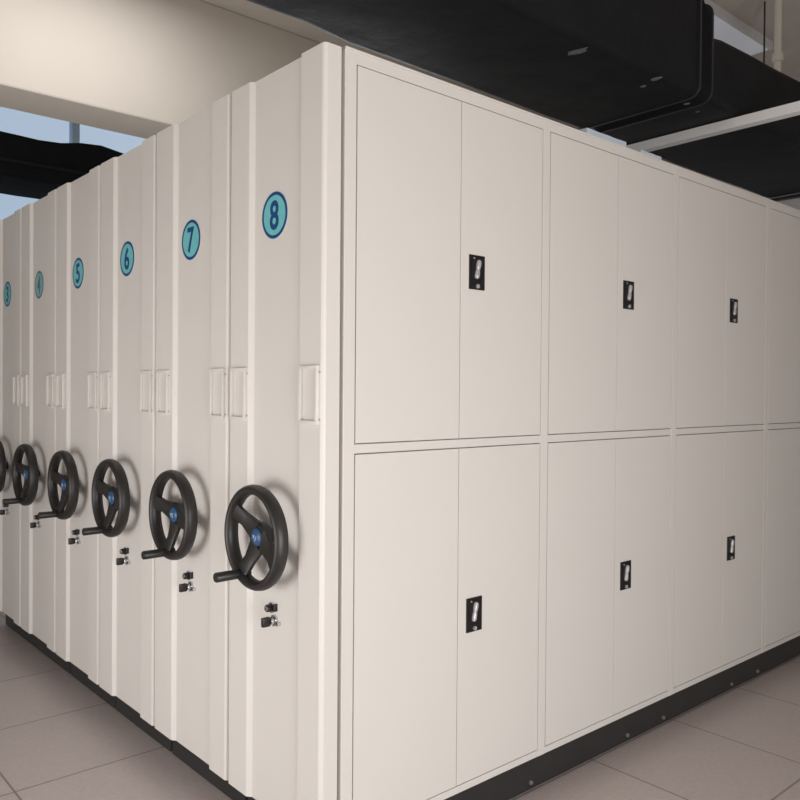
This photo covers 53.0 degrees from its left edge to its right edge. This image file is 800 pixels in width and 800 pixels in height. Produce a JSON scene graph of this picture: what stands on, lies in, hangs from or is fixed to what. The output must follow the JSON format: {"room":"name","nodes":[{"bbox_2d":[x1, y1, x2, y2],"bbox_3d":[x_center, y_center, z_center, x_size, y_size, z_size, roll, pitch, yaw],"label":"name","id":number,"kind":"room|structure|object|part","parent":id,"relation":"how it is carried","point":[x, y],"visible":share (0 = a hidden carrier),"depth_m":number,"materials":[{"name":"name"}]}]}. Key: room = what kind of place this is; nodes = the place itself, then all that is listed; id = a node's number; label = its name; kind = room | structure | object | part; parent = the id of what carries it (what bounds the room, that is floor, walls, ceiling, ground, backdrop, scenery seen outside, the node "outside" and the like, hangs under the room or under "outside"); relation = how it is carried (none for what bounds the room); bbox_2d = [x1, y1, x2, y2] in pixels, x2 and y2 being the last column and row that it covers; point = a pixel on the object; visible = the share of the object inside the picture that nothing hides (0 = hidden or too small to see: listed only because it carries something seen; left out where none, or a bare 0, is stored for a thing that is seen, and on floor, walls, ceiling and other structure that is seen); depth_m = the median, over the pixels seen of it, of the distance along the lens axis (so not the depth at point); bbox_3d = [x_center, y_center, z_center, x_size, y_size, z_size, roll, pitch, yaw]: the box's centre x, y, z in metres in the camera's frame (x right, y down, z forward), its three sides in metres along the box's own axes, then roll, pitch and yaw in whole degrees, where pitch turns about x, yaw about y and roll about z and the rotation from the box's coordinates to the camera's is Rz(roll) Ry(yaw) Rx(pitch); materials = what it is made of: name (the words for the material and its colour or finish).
{"room":"archive storage room","nodes":[
{"label":"archive storage room","id":0,"kind":"room"},
{"bbox_2d":[0,611,799,799],"bbox_3d":[0.619,1.457,4.236,9.800,0.100,9.400,0,1,-41],"label":"floor","id":1,"kind":"structure","parent":0,"point":[60,740],"depth_m":3.21,"materials":[{"name":"tile"}]},
{"bbox_2d":[0,208,34,645],"bbox_3d":[-0.943,0.154,5.815,3.865,2.438,0.562,0,1,-41],"label":"shelving unit","id":2,"kind":"object","parent":1,"relation":"on","point":[11,226],"visible":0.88,"depth_m":4.61,"materials":[{"name":"beige metal"}]},
{"bbox_3d":[-2.276,-0.614,4.648,0.002,0.153,0.153,0,1,-41],"label":"number plate","id":3,"kind":"part","parent":2,"relation":"part of","materials":[{"name":"blue plastic"}]},
{"bbox_3d":[-2.257,0.097,4.664,0.069,2.315,0.561,0,1,-41],"label":"panel","id":4,"kind":"part","parent":2,"relation":"part of","materials":[{"name":"white metal"}]},
{"bbox_2d":[2,189,70,673],"bbox_3d":[-0.566,0.162,5.384,3.865,2.438,0.566,0,1,-41],"label":"shelving unit","id":5,"kind":"object","parent":1,"relation":"on","point":[31,459],"visible":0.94,"depth_m":4.21,"materials":[{"name":"beige metal"}]},
{"bbox_3d":[-1.880,0.104,4.233,0.069,2.315,0.566,0,1,-41],"label":"panel","id":6,"kind":"part","parent":5,"relation":"part of","materials":[{"name":"white metal"}]},
{"bbox_3d":[-1.899,-0.606,4.218,0.002,0.153,0.153,0,1,-41],"label":"number plate","id":7,"kind":"part","parent":5,"relation":"part of","materials":[{"name":"blue plastic"}]},
{"bbox_2d":[38,165,115,707],"bbox_3d":[-0.188,0.170,4.952,3.865,2.438,0.566,0,1,-41],"label":"shelving unit","id":8,"kind":"object","parent":1,"relation":"on","point":[71,470],"visible":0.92,"depth_m":3.77,"materials":[{"name":"beige metal"}]},
{"bbox_3d":[-1.520,-0.599,3.785,0.002,0.153,0.153,0,1,-41],"label":"number plate","id":9,"kind":"part","parent":8,"relation":"part of","materials":[{"name":"blue plastic"}]},
{"bbox_3d":[-1.502,0.112,3.801,0.069,2.315,0.566,0,1,-41],"label":"panel","id":10,"kind":"part","parent":8,"relation":"part of","materials":[{"name":"white metal"}]},
{"bbox_2d":[82,135,171,751],"bbox_3d":[0.191,0.178,4.519,3.865,2.438,0.566,0,1,-41],"label":"shelving unit","id":11,"kind":"object","parent":1,"relation":"on","point":[124,477],"visible":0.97,"depth_m":3.33,"materials":[{"name":"beige metal"}]},
{"bbox_3d":[-1.141,-0.591,3.353,0.002,0.153,0.153,0,1,-41],"label":"number plate","id":12,"kind":"part","parent":11,"relation":"part of","materials":[{"name":"blue plastic"}]},
{"bbox_3d":[-1.123,0.120,3.368,0.069,2.315,0.566,0,1,-41],"label":"panel","id":13,"kind":"part","parent":11,"relation":"part of","materials":[{"name":"white metal"}]},
{"bbox_2d":[141,94,247,799],"bbox_3d":[0.572,0.185,4.085,3.865,2.438,0.572,0,1,-41],"label":"shelving unit","id":14,"kind":"object","parent":1,"relation":"on","point":[189,500],"visible":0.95,"depth_m":2.89,"materials":[{"name":"beige metal"}]},
{"bbox_3d":[-0.761,-0.583,2.918,0.002,0.153,0.153,0,1,-41],"label":"number plate","id":15,"kind":"part","parent":14,"relation":"part of","materials":[{"name":"blue plastic"}]},
{"bbox_2d":[213,42,799,799],"bbox_3d":[0.950,0.191,3.653,3.866,2.442,0.561,0,1,-41],"label":"shelving unit","id":16,"kind":"object","parent":1,"relation":"on","point":[514,415],"visible":1,"depth_m":2.71,"materials":[{"name":"beige metal"}]},
{"bbox_3d":[-0.390,-0.575,2.495,0.002,0.153,0.153,0,1,-41],"label":"number plate","id":17,"kind":"part","parent":16,"relation":"part of","materials":[{"name":"blue plastic"}]},
{"bbox_3d":[-0.372,0.135,2.510,0.069,2.315,0.536,0,1,-41],"label":"panel","id":18,"kind":"part","parent":16,"relation":"part of","materials":[{"name":"white metal"}]},
{"bbox_3d":[0.021,0.720,2.514,0.432,1.120,0.018,0,1,-41],"label":"door","id":19,"kind":"part","parent":16,"relation":"part of","materials":[{"name":"white metal"}]},
{"bbox_3d":[0.030,-0.426,2.500,0.432,1.106,0.018,0,1,-41],"label":"door","id":20,"kind":"part","parent":16,"relation":"part of","materials":[{"name":"white metal"}]},
{"bbox_3d":[0.252,0.721,2.695,0.074,0.115,0.020,0,1,-41],"label":"lock plate","id":21,"kind":"part","parent":16,"relation":"part of","materials":[{"name":"black plastic"}]},
{"bbox_3d":[0.261,-0.427,2.682,0.074,0.115,0.020,0,1,-41],"label":"lock plate","id":22,"kind":"part","parent":16,"relation":"part of","materials":[{"name":"black plastic"}]},
{"bbox_3d":[0.343,0.720,2.795,0.418,1.120,0.018,0,1,-41],"label":"door","id":23,"kind":"part","parent":16,"relation":"part of","materials":[{"name":"white metal"}]},
{"bbox_3d":[0.351,-0.427,2.782,0.418,1.106,0.018,0,1,-41],"label":"door","id":24,"kind":"part","parent":16,"relation":"part of","materials":[{"name":"white metal"}]},
{"bbox_3d":[0.698,0.719,3.106,0.432,1.120,0.018,0,1,-41],"label":"door","id":25,"kind":"part","parent":16,"relation":"part of","materials":[{"name":"white metal"}]},
{"bbox_3d":[0.707,-0.428,3.093,0.432,1.106,0.018,0,1,-41],"label":"door","id":26,"kind":"part","parent":16,"relation":"part of","materials":[{"name":"white metal"}]},
{"bbox_2d":[580,128,625,146],"bbox_3d":[0.733,-1.041,3.286,0.270,0.027,0.272,0,1,-41],"label":"sheet","id":27,"kind":"object","parent":16,"relation":"on","point":[587,130],"visible":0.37,"depth_m":3.17,"materials":[{"name":"white"}]},
{"bbox_3d":[0.929,0.719,3.288,0.074,0.115,0.020,0,1,-41],"label":"lock plate","id":28,"kind":"part","parent":16,"relation":"part of","materials":[{"name":"black plastic"}]},
{"bbox_3d":[0.938,-0.429,3.275,0.074,0.115,0.020,0,1,-41],"label":"lock plate","id":29,"kind":"part","parent":16,"relation":"part of","materials":[{"name":"black plastic"}]},
{"bbox_3d":[1.020,0.718,3.388,0.418,1.120,0.018,0,1,-41],"label":"door","id":30,"kind":"part","parent":16,"relation":"part of","materials":[{"name":"white metal"}]},
{"bbox_3d":[1.028,-0.429,3.374,0.418,1.106,0.018,0,1,-41],"label":"door","id":31,"kind":"part","parent":16,"relation":"part of","materials":[{"name":"white metal"}]},
{"bbox_2d":[637,150,660,159],"bbox_3d":[0.981,-1.036,3.480,0.160,0.017,0.246,0,1,-41],"label":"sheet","id":32,"kind":"object","parent":16,"relation":"on","point":[641,151],"visible":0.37,"depth_m":3.38,"materials":[{"name":"white"}]},
{"bbox_3d":[1.376,0.717,3.699,0.432,1.120,0.018,0,1,-41],"label":"door","id":33,"kind":"part","parent":16,"relation":"part of","materials":[{"name":"white metal"}]},
{"bbox_3d":[1.384,-0.430,3.686,0.432,1.106,0.018,0,1,-41],"label":"door","id":34,"kind":"part","parent":16,"relation":"part of","materials":[{"name":"white metal"}]},
{"bbox_3d":[1.607,0.717,3.881,0.074,0.115,0.020,0,1,-41],"label":"lock plate","id":35,"kind":"part","parent":16,"relation":"part of","materials":[{"name":"black plastic"}]},
{"bbox_3d":[1.615,-0.430,3.868,0.074,0.115,0.020,0,1,-41],"label":"lock plate","id":36,"kind":"part","parent":16,"relation":"part of","materials":[{"name":"black plastic"}]},
{"bbox_3d":[1.697,0.716,3.981,0.418,1.120,0.018,0,1,-41],"label":"door","id":37,"kind":"part","parent":16,"relation":"part of","materials":[{"name":"white metal"}]},
{"bbox_3d":[1.706,-0.431,3.967,0.418,1.106,0.018,0,1,-41],"label":"door","id":38,"kind":"part","parent":16,"relation":"part of","materials":[{"name":"white metal"}]},
{"bbox_3d":[2.053,0.715,4.292,0.432,1.120,0.018,0,1,-41],"label":"door","id":39,"kind":"part","parent":16,"relation":"part of","materials":[{"name":"white metal"}]},
{"bbox_3d":[2.061,-0.432,4.279,0.432,1.106,0.018,0,1,-41],"label":"door","id":40,"kind":"part","parent":16,"relation":"part of","materials":[{"name":"white metal"}]},
{"bbox_2d":[201,0,799,129],"bbox_3d":[0.650,-2.808,4.186,9.800,0.200,9.400,0,1,-41],"label":"ceiling","id":41,"kind":"structure","parent":0,"point":[751,12],"depth_m":5.82,"materials":[{"name":"paint"}]},
{"bbox_2d":[0,131,123,198],"bbox_3d":[-3.470,-2.144,5.403,4.799,1.214,0.760,0,1,-41],"label":"air duct","id":42,"kind":"object","parent":41,"relation":"hanging from","point":[29,167],"visible":0.27,"depth_m":5.83,"materials":[{"name":"metal"}]},
{"bbox_2d":[247,0,799,201],"bbox_3d":[0.457,-2.002,3.211,6.020,1.380,0.765,0,1,-41],"label":"air duct","id":43,"kind":"object","parent":41,"relation":"hanging from","point":[629,71],"visible":0.9,"depth_m":3.38,"materials":[{"name":"black metal"}]},
{"bbox_3d":[2.471,-2.014,5.449,0.011,1.380,0.011,1,1,26],"label":"threaded rod","id":44,"kind":"part","parent":43,"relation":"part of","materials":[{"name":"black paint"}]},
{"bbox_2d":[626,101,799,151],"bbox_3d":[1.675,-1.987,3.749,0.058,1.408,1.670,0,1,-41],"label":"bar","id":45,"kind":"object","parent":41,"relation":"hanging from","point":[791,109],"visible":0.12,"depth_m":3.87,"materials":[{"name":"white metal"}]},
{"bbox_2d":[704,0,772,55],"bbox_3d":[2.158,-2.684,5.881,1.240,0.064,0.600,0,1,-41],"label":"ceiling light","id":46,"kind":"object","parent":41,"relation":"attached to","point":[728,28],"visible":0.3,"depth_m":5.82,"materials":[{"name":"white"}]},
{"bbox_2d":[714,15,767,54],"bbox_3d":[2.158,-2.654,5.881,1.190,0.004,0.550,0,1,-41],"label":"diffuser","id":47,"kind":"object","parent":46,"relation":"attached to","point":[726,29],"depth_m":5.84,"materials":[{"name":"white plastic"}]},
{"bbox_2d":[772,0,783,72],"bbox_3d":[2.358,-2.227,5.001,0.099,0.955,0.099,0,1,-41],"label":"ceiling pipe","id":48,"kind":"object","parent":41,"relation":"hanging from","point":[778,55],"visible":0.49,"depth_m":4.98,"materials":[{"name":"beige metal"}]},
{"bbox_2d":[661,158,799,209],"bbox_3d":[4.246,-0.660,7.373,0.200,4.115,9.000,0,1,-41],"label":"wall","id":49,"kind":"structure","parent":0,"point":[794,203],"depth_m":7.80,"materials":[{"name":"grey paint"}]},
{"bbox_2d":[0,0,319,138],"bbox_3d":[-1.004,-2.292,6.077,9.400,0.900,0.410,0,1,-41],"label":"wall","id":50,"kind":"structure","parent":49,"relation":"attached to","point":[138,68],"depth_m":5.19,"materials":[{"name":"beige paint"}]},
{"bbox_3d":[-2.395,-0.713,7.672,9.400,4.115,0.200,0,1,-41],"label":"wall","id":51,"kind":"structure","parent":0,"visible":0},
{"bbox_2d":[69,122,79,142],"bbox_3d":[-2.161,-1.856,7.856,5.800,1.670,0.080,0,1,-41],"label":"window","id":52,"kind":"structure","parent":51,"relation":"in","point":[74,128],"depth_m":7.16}
]}

